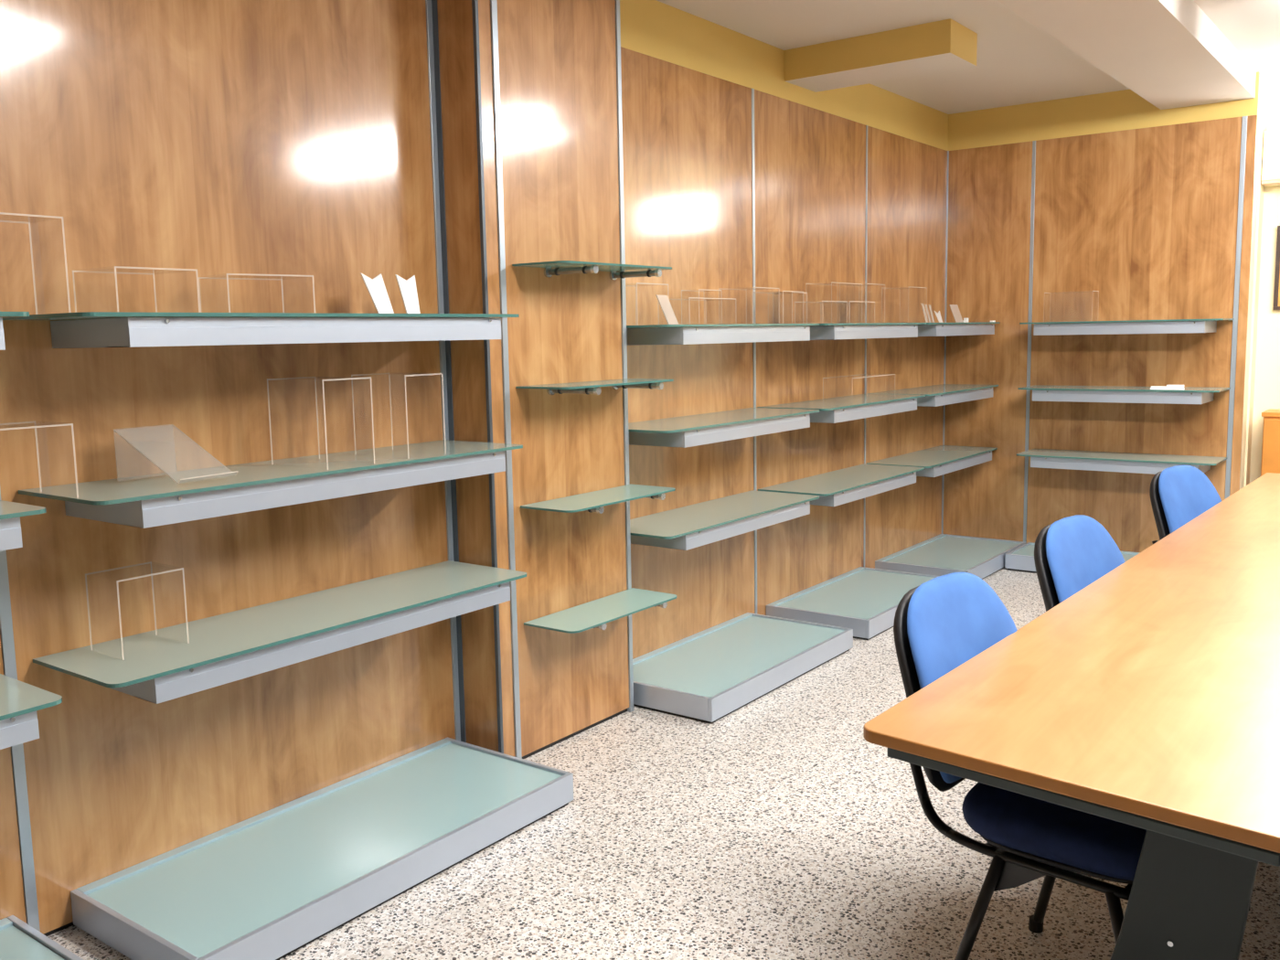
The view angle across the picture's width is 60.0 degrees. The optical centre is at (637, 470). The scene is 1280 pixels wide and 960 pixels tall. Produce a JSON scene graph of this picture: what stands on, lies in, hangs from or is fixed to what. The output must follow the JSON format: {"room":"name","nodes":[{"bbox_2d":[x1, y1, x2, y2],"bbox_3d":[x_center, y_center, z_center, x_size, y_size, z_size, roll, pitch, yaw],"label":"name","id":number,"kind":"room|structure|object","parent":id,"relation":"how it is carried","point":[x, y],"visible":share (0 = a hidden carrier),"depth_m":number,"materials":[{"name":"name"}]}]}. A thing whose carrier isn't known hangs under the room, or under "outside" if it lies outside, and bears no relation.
{"room":"retail shop","nodes":[
{"label":"retail shop","id":0,"kind":"room"},
{"bbox_2d":[437,0,498,751],"bbox_3d":[-0.555,-0.392,3.624,0.187,2.782,0.018,4,9,37],"label":"wall panel","id":1,"kind":"object","parent":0,"point":[454,16],"visible":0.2,"depth_m":3.60,"materials":[{"name":"brown wood"}]},
{"bbox_2d":[471,0,503,753],"bbox_3d":[-0.483,-0.377,3.565,0.014,2.800,0.013,4,9,37],"label":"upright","id":2,"kind":"object","parent":1,"relation":"attached to","point":[474,3],"visible":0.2,"depth_m":3.56,"materials":[{"name":"grey metal"}]},
{"bbox_2d":[478,0,515,757],"bbox_3d":[-0.466,-0.391,3.595,0.018,2.782,0.058,4,9,37],"label":"wall panel","id":3,"kind":"object","parent":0,"point":[484,5],"visible":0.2,"depth_m":3.59,"materials":[{"name":"brown wood"}]},
{"bbox_2d":[496,0,629,757],"bbox_3d":[-0.249,-0.430,3.884,0.018,2.782,0.617,4,9,37],"label":"wall panel","id":4,"kind":"object","parent":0,"point":[558,58],"visible":1,"depth_m":3.86,"materials":[{"name":"brown wood"}]},
{"bbox_2d":[490,0,522,758],"bbox_3d":[-0.439,-0.386,3.628,0.024,2.800,0.024,4,9,37],"label":"upright","id":5,"kind":"object","parent":4,"relation":"attached to","point":[493,3],"visible":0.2,"depth_m":3.62,"materials":[{"name":"grey metal"}]},
{"bbox_2d":[512,260,671,280],"bbox_3d":[-0.136,-0.682,3.804,0.228,0.038,0.616,4,9,37],"label":"glass shelf","id":6,"kind":"object","parent":4,"relation":"attached to","point":[556,267],"visible":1,"depth_m":3.73,"materials":[{"name":"teal glass"}]},
{"bbox_2d":[515,378,673,394],"bbox_3d":[-0.129,-0.286,3.853,0.228,0.038,0.616,4,9,37],"label":"glass shelf","id":7,"kind":"object","parent":4,"relation":"attached to","point":[588,388],"visible":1,"depth_m":3.79,"materials":[{"name":"teal glass"}]},
{"bbox_2d":[520,484,675,513],"bbox_3d":[-0.121,0.110,3.902,0.228,0.038,0.616,4,9,37],"label":"glass shelf","id":8,"kind":"object","parent":4,"relation":"attached to","point":[594,501],"visible":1,"depth_m":3.85,"materials":[{"name":"teal glass"}]},
{"bbox_2d":[523,587,677,633],"bbox_3d":[-0.114,0.510,3.950,0.228,0.038,0.616,4,9,37],"label":"glass shelf","id":9,"kind":"object","parent":4,"relation":"attached to","point":[596,613],"visible":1,"depth_m":3.91,"materials":[{"name":"teal glass"}]},
{"bbox_2d":[614,0,633,712],"bbox_3d":[-0.055,-0.456,4.138,0.024,2.800,0.021,4,9,37],"label":"upright","id":10,"kind":"object","parent":4,"relation":"attached to","point":[630,709],"visible":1,"depth_m":4.12,"materials":[{"name":"grey metal"}]},
{"bbox_2d":[47,567,1279,959],"bbox_3d":[2.938,1.110,2.661,7.450,0.060,17.700,4,9,37],"label":"floor","id":11,"kind":"structure","parent":0,"point":[772,828],"depth_m":3.02,"materials":[{"name":"stone"}]},
{"bbox_2d":[0,915,83,959],"bbox_3d":[-1.629,1.194,2.020,0.558,0.099,1.200,4,9,37],"label":"platform","id":12,"kind":"object","parent":11,"relation":"on","point":[19,940],"visible":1,"depth_m":2.53,"materials":[{"name":"glass"}]},
{"bbox_2d":[70,736,573,959],"bbox_3d":[-0.806,1.045,3.113,0.558,0.099,1.282,4,9,37],"label":"platform","id":13,"kind":"object","parent":11,"relation":"on","point":[272,883],"visible":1,"depth_m":2.95,"materials":[{"name":"glass"}]},
{"bbox_2d":[522,708,627,758],"bbox_3d":[-0.325,0.957,4.090,0.201,0.018,0.717,4,9,37],"label":"baseboard","id":14,"kind":"structure","parent":11,"relation":"on","point":[625,709],"depth_m":4.04,"materials":[{"name":"black"}]},
{"bbox_2d":[632,612,853,723],"bbox_3d":[0.408,0.820,4.762,0.557,0.099,1.183,4,9,37],"label":"platform","id":15,"kind":"object","parent":11,"relation":"on","point":[710,674],"visible":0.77,"depth_m":4.62,"materials":[{"name":"glass"}]},
{"bbox_2d":[766,566,938,639],"bbox_3d":[1.186,0.678,5.795,0.557,0.099,1.078,4,9,37],"label":"platform","id":16,"kind":"object","parent":11,"relation":"on","point":[865,601],"visible":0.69,"depth_m":5.61,"materials":[{"name":"glass"}]},
{"bbox_2d":[874,533,1026,579],"bbox_3d":[1.935,0.542,6.790,0.557,0.099,1.038,4,9,37],"label":"platform","id":17,"kind":"object","parent":11,"relation":"on","point":[943,554],"visible":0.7,"depth_m":6.66,"materials":[{"name":"glass"}]},
{"bbox_2d":[893,572,1146,959],"bbox_3d":[0.889,0.704,2.364,0.649,0.896,0.527,5,9,42],"label":"office chair","id":18,"kind":"object","parent":11,"relation":"on","point":[941,624],"visible":0.48,"depth_m":2.27,"materials":[{"name":"blue fabric"}]},
{"bbox_2d":[863,472,1279,959],"bbox_3d":[2.154,0.645,3.286,1.304,0.740,4.345,4,9,37],"label":"meeting table","id":19,"kind":"object","parent":11,"relation":"on","point":[1147,698],"visible":1,"depth_m":2.02,"materials":[{"name":"brown wood"}]},
{"bbox_2d":[1004,542,1140,573],"bbox_3d":[2.784,0.558,6.529,1.090,0.099,0.449,4,9,37],"label":"platform","id":20,"kind":"object","parent":11,"relation":"on","point":[1021,559],"visible":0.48,"depth_m":6.64,"materials":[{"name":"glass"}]},
{"bbox_2d":[1034,514,1250,910],"bbox_3d":[1.458,0.603,3.102,0.649,0.896,0.527,6,10,44],"label":"office chair","id":21,"kind":"object","parent":11,"relation":"on","point":[1071,553],"visible":0.16,"depth_m":3.16,"materials":[{"name":"blue fabric"}]},
{"bbox_2d":[1149,464,1221,543],"bbox_3d":[2.304,0.451,4.216,0.527,0.896,0.649,-7,9,-39],"label":"office chair","id":22,"kind":"object","parent":11,"relation":"on","point":[1178,495],"visible":0.21,"depth_m":4.29,"materials":[{"name":"blue fabric"}]},
{"bbox_2d":[1260,408,1279,476],"bbox_3d":[3.739,0.148,6.215,0.430,0.955,0.286,4,9,37],"label":"base cabinet","id":23,"kind":"object","parent":11,"relation":"on","point":[1271,432],"visible":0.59,"depth_m":6.16,"materials":[{"name":"orange wood"}]},
{"bbox_2d":[656,0,1279,114],"bbox_3d":[2.884,-1.748,2.311,7.450,0.100,17.700,4,9,37],"label":"ceiling","id":24,"kind":"structure","parent":0,"point":[1018,62],"depth_m":5.15,"materials":[{"name":"white paint"}]},
{"bbox_2d":[784,18,977,92],"bbox_3d":[1.141,-1.953,5.252,0.831,0.144,0.326,4,9,37],"label":"ceiling beam","id":25,"kind":"structure","parent":24,"relation":"attached to","point":[945,45],"depth_m":5.13,"materials":[{"name":"yellow paint"}]},
{"bbox_2d":[943,73,1263,489],"bbox_3d":[2.738,-0.830,6.765,1.758,2.800,0.130,4,9,37],"label":"wall","id":26,"kind":"structure","parent":0,"point":[1261,79],"depth_m":6.21,"materials":[{"name":"beige paint"}]},
{"bbox_2d":[943,140,1032,541],"bbox_3d":[2.223,-0.752,7.068,0.525,2.555,0.018,4,9,37],"label":"wall panel","id":27,"kind":"object","parent":26,"relation":"attached to","point":[989,187],"visible":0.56,"depth_m":7.04,"materials":[{"name":"brown wood"}]},
{"bbox_2d":[1023,140,1035,542],"bbox_3d":[2.442,-0.727,6.905,0.020,2.573,0.021,4,9,37],"label":"upright","id":28,"kind":"object","parent":26,"relation":"attached to","point":[1033,142],"visible":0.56,"depth_m":6.88,"materials":[{"name":"grey metal"}]},
{"bbox_2d":[948,71,1259,150],"bbox_3d":[2.677,-2.098,6.543,1.738,0.227,0.020,4,9,37],"label":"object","id":29,"kind":"structure","parent":26,"relation":"attached to","point":[1124,110],"depth_m":6.59,"materials":[{"name":"yellow paint"}]},
{"bbox_2d":[997,0,1256,109],"bbox_3d":[-0.396,-1.459,1.430,0.473,0.138,11.915,4,9,37],"label":"ceiling beam","id":30,"kind":"structure","parent":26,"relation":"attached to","point":[1169,53],"depth_m":4.89,"materials":[{"name":"paint"}]},
{"bbox_2d":[1026,116,1242,552],"bbox_3d":[2.896,-0.704,6.567,1.112,2.555,0.018,4,9,37],"label":"wall panel","id":31,"kind":"object","parent":26,"relation":"attached to","point":[1143,221],"visible":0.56,"depth_m":6.53,"materials":[{"name":"brown wood"}]},
{"bbox_2d":[1016,448,1226,474],"bbox_3d":[2.808,-0.048,6.476,1.080,0.076,0.372,4,9,37],"label":"wall shelf","id":32,"kind":"object","parent":31,"relation":"attached to","point":[1154,464],"visible":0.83,"depth_m":6.39,"materials":[{"name":"metal"}]},
{"bbox_2d":[1017,384,1230,404],"bbox_3d":[2.801,-0.441,6.428,1.080,0.076,0.372,4,9,37],"label":"wall shelf","id":33,"kind":"object","parent":31,"relation":"attached to","point":[1126,394],"visible":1,"depth_m":6.29,"materials":[{"name":"metal"}]},
{"bbox_2d":[1150,384,1184,389],"bbox_3d":[2.942,-0.462,6.158,0.170,0.026,0.040,4,9,37],"label":"book","id":34,"kind":"object","parent":33,"relation":"on","point":[1168,387],"visible":1,"depth_m":6.14,"materials":[{"name":"white"}]},
{"bbox_2d":[1019,318,1234,335],"bbox_3d":[2.793,-0.823,6.382,1.080,0.076,0.372,4,9,37],"label":"wall shelf","id":35,"kind":"object","parent":31,"relation":"attached to","point":[1185,325],"visible":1,"depth_m":6.22,"materials":[{"name":"metal"}]},
{"bbox_2d":[1047,291,1088,293],"bbox_3d":[2.559,-0.966,6.547,0.275,0.175,0.130,4,9,37],"label":"display riser","id":36,"kind":"object","parent":35,"relation":"on","point":[1072,292],"visible":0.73,"depth_m":6.55,"materials":[{"name":"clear plastic"}]},
{"bbox_2d":[1224,116,1247,499],"bbox_3d":[3.351,-0.662,6.228,0.024,2.573,0.023,4,9,37],"label":"upright","id":37,"kind":"object","parent":26,"relation":"attached to","point":[1244,118],"visible":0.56,"depth_m":6.19,"materials":[{"name":"grey"}]},
{"bbox_2d":[1229,115,1257,495],"bbox_3d":[3.381,-0.669,6.207,0.046,2.555,0.018,4,9,37],"label":"wall panel","id":38,"kind":"object","parent":26,"relation":"attached to","point":[1252,120],"visible":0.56,"depth_m":6.17,"materials":[{"name":"brown wood"}]},
{"bbox_2d":[1243,75,1279,487],"bbox_3d":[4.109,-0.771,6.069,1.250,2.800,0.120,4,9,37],"label":"wall","id":39,"kind":"structure","parent":0,"point":[1266,396],"depth_m":6.35,"materials":[{"name":"beige paint"}]},
{"bbox_2d":[1261,128,1279,186],"bbox_3d":[3.846,-1.721,5.972,0.825,0.290,0.138,4,9,37],"label":"wall light","id":40,"kind":"object","parent":39,"relation":"attached to","point":[1271,153],"visible":1,"depth_m":6.14,"materials":[{"name":"beige paint"}]},
{"bbox_2d":[1273,225,1279,309],"bbox_3d":[3.740,-1.138,6.201,0.300,0.470,0.028,4,9,37],"label":"framed picture","id":41,"kind":"object","parent":39,"relation":"attached to","point":[1276,294],"visible":1,"depth_m":6.28,"materials":[{"name":"brown"}]},
{"bbox_3d":[-1.616,-0.231,2.548,0.130,2.800,12.165,4,9,37],"label":"wall","id":42,"kind":"structure","parent":0,"visible":0},
{"bbox_2d":[0,636,26,923],"bbox_3d":[-1.851,-0.180,2.092,0.039,2.782,1.109,4,9,37],"label":"wall panel","id":43,"kind":"object","parent":42,"relation":"attached to","point":[12,899],"visible":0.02,"depth_m":2.64,"materials":[{"name":"brown wood"}]},
{"bbox_2d":[0,311,29,350],"bbox_3d":[-1.750,-0.228,1.875,0.372,0.076,1.255,4,9,37],"label":"wall shelf","id":44,"kind":"object","parent":43,"relation":"attached to","point":[3,314],"visible":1,"depth_m":2.23,"materials":[{"name":"metal"}]},
{"bbox_2d":[0,500,46,551],"bbox_3d":[-1.743,0.174,1.925,0.372,0.076,1.255,4,9,37],"label":"wall shelf","id":45,"kind":"object","parent":43,"relation":"attached to","point":[10,512],"visible":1,"depth_m":2.27,"materials":[{"name":"metal"}]},
{"bbox_2d":[0,673,62,749],"bbox_3d":[-1.735,0.579,1.974,0.372,0.076,1.255,4,9,37],"label":"wall shelf","id":46,"kind":"object","parent":43,"relation":"attached to","point":[20,701],"visible":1,"depth_m":2.32,"materials":[{"name":"glass"}]},
{"bbox_2d":[0,489,40,931],"bbox_3d":[-1.509,-0.233,2.544,0.043,2.800,0.026,4,9,37],"label":"upright","id":47,"kind":"object","parent":42,"relation":"attached to","point":[6,634],"visible":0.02,"depth_m":2.65,"materials":[{"name":"grey metal"}]},
{"bbox_2d":[43,921,74,936],"bbox_3d":[-1.544,1.156,2.652,0.024,0.018,11.915,4,9,37],"label":"baseboard","id":48,"kind":"structure","parent":42,"relation":"attached to","point":[52,932],"depth_m":2.77,"materials":[{"name":"black"}]},
{"bbox_2d":[0,0,455,934],"bbox_3d":[-1.085,-0.319,3.110,0.039,2.782,1.397,4,9,37],"label":"wall panel","id":49,"kind":"object","parent":42,"relation":"attached to","point":[200,139],"visible":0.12,"depth_m":2.98,"materials":[{"name":"brown wood"}]},
{"bbox_2d":[2,311,519,348],"bbox_3d":[-0.908,-0.381,2.994,0.372,0.076,1.362,4,9,37],"label":"wall shelf","id":50,"kind":"object","parent":49,"relation":"attached to","point":[83,329],"visible":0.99,"depth_m":2.69,"materials":[{"name":"metal"}]},
{"bbox_2d":[74,271,184,275],"bbox_3d":[-1.189,-0.423,2.635,0.190,0.105,0.205,4,9,37],"label":"display riser","id":51,"kind":"object","parent":50,"relation":"on","point":[125,272],"visible":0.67,"depth_m":2.67,"materials":[{"name":"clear plastic"}]},
{"bbox_2d":[202,275,306,280],"bbox_3d":[-0.993,-0.456,2.895,0.230,0.100,0.190,-7,9,-41],"label":"display riser","id":52,"kind":"object","parent":50,"relation":"on","point":[229,277],"visible":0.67,"depth_m":2.88,"materials":[{"name":"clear plastic"}]},
{"bbox_2d":[360,272,394,313],"bbox_3d":[-0.741,-0.510,3.210,0.057,0.121,0.100,4,9,37],"label":"holder","id":53,"kind":"object","parent":50,"relation":"on","point":[376,287],"visible":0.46,"depth_m":3.22,"materials":[{"name":"white plastic"}]},
{"bbox_2d":[394,274,420,313],"bbox_3d":[-0.671,-0.523,3.302,0.057,0.121,0.072,4,9,37],"label":"holder","id":54,"kind":"object","parent":50,"relation":"on","point":[408,288],"visible":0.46,"depth_m":3.31,"materials":[{"name":"white plastic"}]},
{"bbox_2d":[18,439,522,528],"bbox_3d":[-0.901,0.021,3.043,0.372,0.076,1.362,4,9,37],"label":"wall shelf","id":55,"kind":"object","parent":49,"relation":"attached to","point":[172,497],"visible":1,"depth_m":2.82,"materials":[{"name":"glass"}]},
{"bbox_2d":[277,376,369,379],"bbox_3d":[-0.860,-0.134,3.015,0.238,0.235,0.160,4,9,37],"label":"display riser","id":56,"kind":"object","parent":55,"relation":"on","point":[301,378],"visible":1,"depth_m":3.00,"materials":[{"name":"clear plastic"}]},
{"bbox_2d":[355,373,436,374],"bbox_3d":[-0.697,-0.164,3.238,0.230,0.235,0.145,4,9,37],"label":"display riser","id":57,"kind":"object","parent":55,"relation":"on","point":[374,373],"visible":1,"depth_m":3.22,"materials":[{"name":"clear plastic"}]},
{"bbox_2d":[32,560,527,703],"bbox_3d":[-0.893,0.426,3.093,0.372,0.076,1.362,4,9,37],"label":"wall shelf","id":58,"kind":"object","parent":49,"relation":"attached to","point":[169,663],"visible":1,"depth_m":2.91,"materials":[{"name":"glass"}]},
{"bbox_2d":[425,0,466,742],"bbox_3d":[-0.649,-0.387,3.668,0.065,2.800,0.026,4,9,37],"label":"upright","id":59,"kind":"object","parent":42,"relation":"attached to","point":[432,11],"visible":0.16,"depth_m":3.64,"materials":[{"name":"grey metal"}]},
{"bbox_2d":[620,46,754,659],"bbox_3d":[0.163,-0.435,4.796,0.018,2.555,1.280,4,9,37],"label":"wall panel","id":60,"kind":"object","parent":42,"relation":"attached to","point":[687,133],"visible":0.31,"depth_m":4.85,"materials":[{"name":"brown wood"}]},
{"bbox_2d":[626,323,819,345],"bbox_3d":[0.323,-0.575,4.668,0.372,0.076,1.225,4,9,37],"label":"wall shelf","id":61,"kind":"object","parent":60,"relation":"attached to","point":[724,333],"visible":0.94,"depth_m":4.38,"materials":[{"name":"metal"}]},
{"bbox_2d":[625,283,662,287],"bbox_3d":[-0.004,-0.647,4.334,0.160,0.160,0.210,4,9,37],"label":"display riser","id":62,"kind":"object","parent":61,"relation":"on","point":[634,284],"visible":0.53,"depth_m":4.32,"materials":[{"name":"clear plastic"}]},
{"bbox_2d":[662,298,732,300],"bbox_3d":[0.247,-0.648,4.529,0.150,0.106,0.350,4,9,37],"label":"display riser","id":63,"kind":"object","parent":61,"relation":"on","point":[689,299],"visible":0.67,"depth_m":4.52,"materials":[{"name":"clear plastic"}]},
{"bbox_2d":[687,289,715,291],"bbox_3d":[0.277,-0.702,4.782,0.090,0.150,0.180,4,9,37],"label":"display riser","id":64,"kind":"object","parent":61,"relation":"on","point":[697,290],"visible":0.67,"depth_m":4.79,"materials":[{"name":"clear plastic"}]},
{"bbox_2d":[719,288,768,290],"bbox_3d":[0.494,-0.723,4.887,0.170,0.158,0.230,4,9,37],"label":"display riser","id":65,"kind":"object","parent":61,"relation":"on","point":[743,289],"visible":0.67,"depth_m":4.87,"materials":[{"name":"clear plastic"}]},
{"bbox_2d":[757,291,798,293],"bbox_3d":[0.647,-0.747,5.099,0.160,0.148,0.195,4,9,37],"label":"display riser","id":66,"kind":"object","parent":61,"relation":"on","point":[770,292],"visible":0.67,"depth_m":5.10,"materials":[{"name":"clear plastic"}]},
{"bbox_2d":[628,407,819,447],"bbox_3d":[0.330,-0.185,4.716,0.372,0.076,1.225,4,9,37],"label":"wall shelf","id":67,"kind":"object","parent":60,"relation":"attached to","point":[688,431],"visible":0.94,"depth_m":4.53,"materials":[{"name":"glass"}]},
{"bbox_2d":[629,490,819,550],"bbox_3d":[0.338,0.211,4.764,0.372,0.076,1.225,4,9,37],"label":"wall shelf","id":68,"kind":"object","parent":60,"relation":"attached to","point":[687,528],"visible":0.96,"depth_m":4.64,"materials":[{"name":"glass"}]},
{"bbox_2d":[751,88,757,613],"bbox_3d":[0.554,-0.497,5.313,0.021,2.573,0.020,4,9,37],"label":"upright","id":69,"kind":"object","parent":42,"relation":"attached to","point":[752,90],"visible":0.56,"depth_m":5.27,"materials":[{"name":"grey metal"}]},
{"bbox_2d":[619,0,948,150],"bbox_3d":[0.866,-1.948,5.596,0.020,0.227,3.722,4,9,37],"label":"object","id":70,"kind":"structure","parent":42,"relation":"attached to","point":[655,28],"depth_m":5.12,"materials":[{"name":"yellow paint"}]},
{"bbox_2d":[754,89,865,615],"bbox_3d":[0.919,-0.572,5.800,0.018,2.555,1.204,4,9,37],"label":"wall panel","id":71,"kind":"object","parent":42,"relation":"attached to","point":[810,163],"visible":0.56,"depth_m":5.72,"materials":[{"name":"brown wood"}]},
{"bbox_2d":[757,463,924,506],"bbox_3d":[1.088,0.075,5.761,0.372,0.076,1.185,4,9,37],"label":"wall shelf","id":72,"kind":"object","parent":71,"relation":"attached to","point":[834,488],"visible":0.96,"depth_m":5.63,"materials":[{"name":"glass"}]},
{"bbox_2d":[757,394,925,423],"bbox_3d":[1.081,-0.322,5.712,0.372,0.076,1.185,4,9,37],"label":"wall shelf","id":73,"kind":"object","parent":71,"relation":"attached to","point":[836,410],"visible":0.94,"depth_m":5.54,"materials":[{"name":"metal"}]},
{"bbox_2d":[830,373,889,377],"bbox_3d":[1.163,-0.433,5.790,0.160,0.122,0.520,4,9,37],"label":"display riser","id":74,"kind":"object","parent":73,"relation":"on","point":[860,375],"visible":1,"depth_m":5.77,"materials":[{"name":"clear plastic"}]},
{"bbox_2d":[797,322,926,340],"bbox_3d":[1.073,-0.711,5.665,0.372,0.076,1.185,4,9,37],"label":"wall shelf","id":75,"kind":"object","parent":71,"relation":"attached to","point":[851,330],"visible":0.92,"depth_m":5.43,"materials":[{"name":"metal"}]},
{"bbox_2d":[774,292,800,294],"bbox_3d":[0.719,-0.774,5.303,0.130,0.150,0.150,4,9,37],"label":"display riser","id":76,"kind":"object","parent":75,"relation":"on","point":[786,293],"visible":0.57,"depth_m":5.32,"materials":[{"name":"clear plastic"}]},
{"bbox_2d":[803,301,845,302],"bbox_3d":[0.871,-0.747,5.249,0.140,0.104,0.260,4,9,37],"label":"display riser","id":77,"kind":"object","parent":75,"relation":"on","point":[804,302],"visible":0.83,"depth_m":5.23,"materials":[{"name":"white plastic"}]},
{"bbox_2d":[809,282,855,285],"bbox_3d":[1.010,-0.853,5.677,0.140,0.205,0.350,4,9,37],"label":"display riser","id":78,"kind":"object","parent":75,"relation":"on","point":[828,283],"visible":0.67,"depth_m":5.64,"materials":[{"name":"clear plastic"}]},
{"bbox_2d":[838,301,863,303],"bbox_3d":[1.048,-0.780,5.485,0.140,0.106,0.285,4,9,37],"label":"display riser","id":79,"kind":"object","parent":75,"relation":"on","point":[846,302],"visible":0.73,"depth_m":5.49,"materials":[{"name":"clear plastic"}]},
{"bbox_2d":[850,284,880,286],"bbox_3d":[1.202,-0.888,5.924,0.150,0.208,0.240,4,9,37],"label":"display riser","id":80,"kind":"object","parent":75,"relation":"on","point":[856,284],"visible":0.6,"depth_m":5.91,"materials":[{"name":"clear plastic"}]},
{"bbox_2d":[863,125,867,566],"bbox_3d":[1.286,-0.630,6.285,0.021,2.573,0.016,4,9,37],"label":"upright","id":81,"kind":"object","parent":42,"relation":"attached to","point":[866,125],"visible":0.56,"depth_m":6.24,"materials":[{"name":"grey metal"}]},
{"bbox_2d":[864,125,947,568],"bbox_3d":[1.641,-0.703,6.758,0.018,2.555,1.173,4,9,37],"label":"wall panel","id":82,"kind":"object","parent":42,"relation":"attached to","point":[907,178],"visible":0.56,"depth_m":6.69,"materials":[{"name":"brown wood"}]},
{"bbox_2d":[866,445,997,477],"bbox_3d":[1.807,-0.056,6.716,0.372,0.076,1.150,4,9,37],"label":"wall shelf","id":83,"kind":"object","parent":82,"relation":"attached to","point":[936,461],"visible":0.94,"depth_m":6.60,"materials":[{"name":"glass"}]},
{"bbox_2d":[866,384,998,406],"bbox_3d":[1.800,-0.452,6.667,0.372,0.076,1.150,4,9,37],"label":"wall shelf","id":84,"kind":"object","parent":82,"relation":"attached to","point":[942,394],"visible":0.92,"depth_m":6.52,"materials":[{"name":"metal"}]},
{"bbox_2d":[941,150,949,533],"bbox_3d":[2.002,-0.757,7.217,0.008,2.573,0.008,4,9,37],"label":"upright","id":85,"kind":"object","parent":82,"relation":"attached to","point":[947,151],"visible":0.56,"depth_m":7.18,"materials":[{"name":"grey"}]},
{"bbox_2d":[894,321,1000,336],"bbox_3d":[1.792,-0.842,6.620,0.372,0.076,1.150,4,9,37],"label":"wall shelf","id":86,"kind":"object","parent":82,"relation":"attached to","point":[930,329],"visible":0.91,"depth_m":6.41,"materials":[{"name":"metal"}]},
{"bbox_2d":[883,287,919,288],"bbox_3d":[1.510,-0.933,6.275,0.160,0.200,0.255,4,9,37],"label":"display riser","id":87,"kind":"object","parent":86,"relation":"on","point":[901,287],"visible":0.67,"depth_m":6.26,"materials":[{"name":"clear plastic"}]},
{"bbox_2d":[934,310,942,322],"bbox_3d":[1.808,-0.914,6.601,0.057,0.072,0.085,4,9,37],"label":"holder","id":88,"kind":"object","parent":86,"relation":"on","point":[938,315],"visible":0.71,"depth_m":6.61,"materials":[{"name":"white"}]},
{"bbox_2d":[959,318,968,322],"bbox_3d":[2.059,-0.947,6.996,0.020,0.031,0.115,4,9,37],"label":"clip","id":89,"kind":"object","parent":86,"relation":"on","point":[965,320],"visible":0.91,"depth_m":7.01,"materials":[{"name":"white"}]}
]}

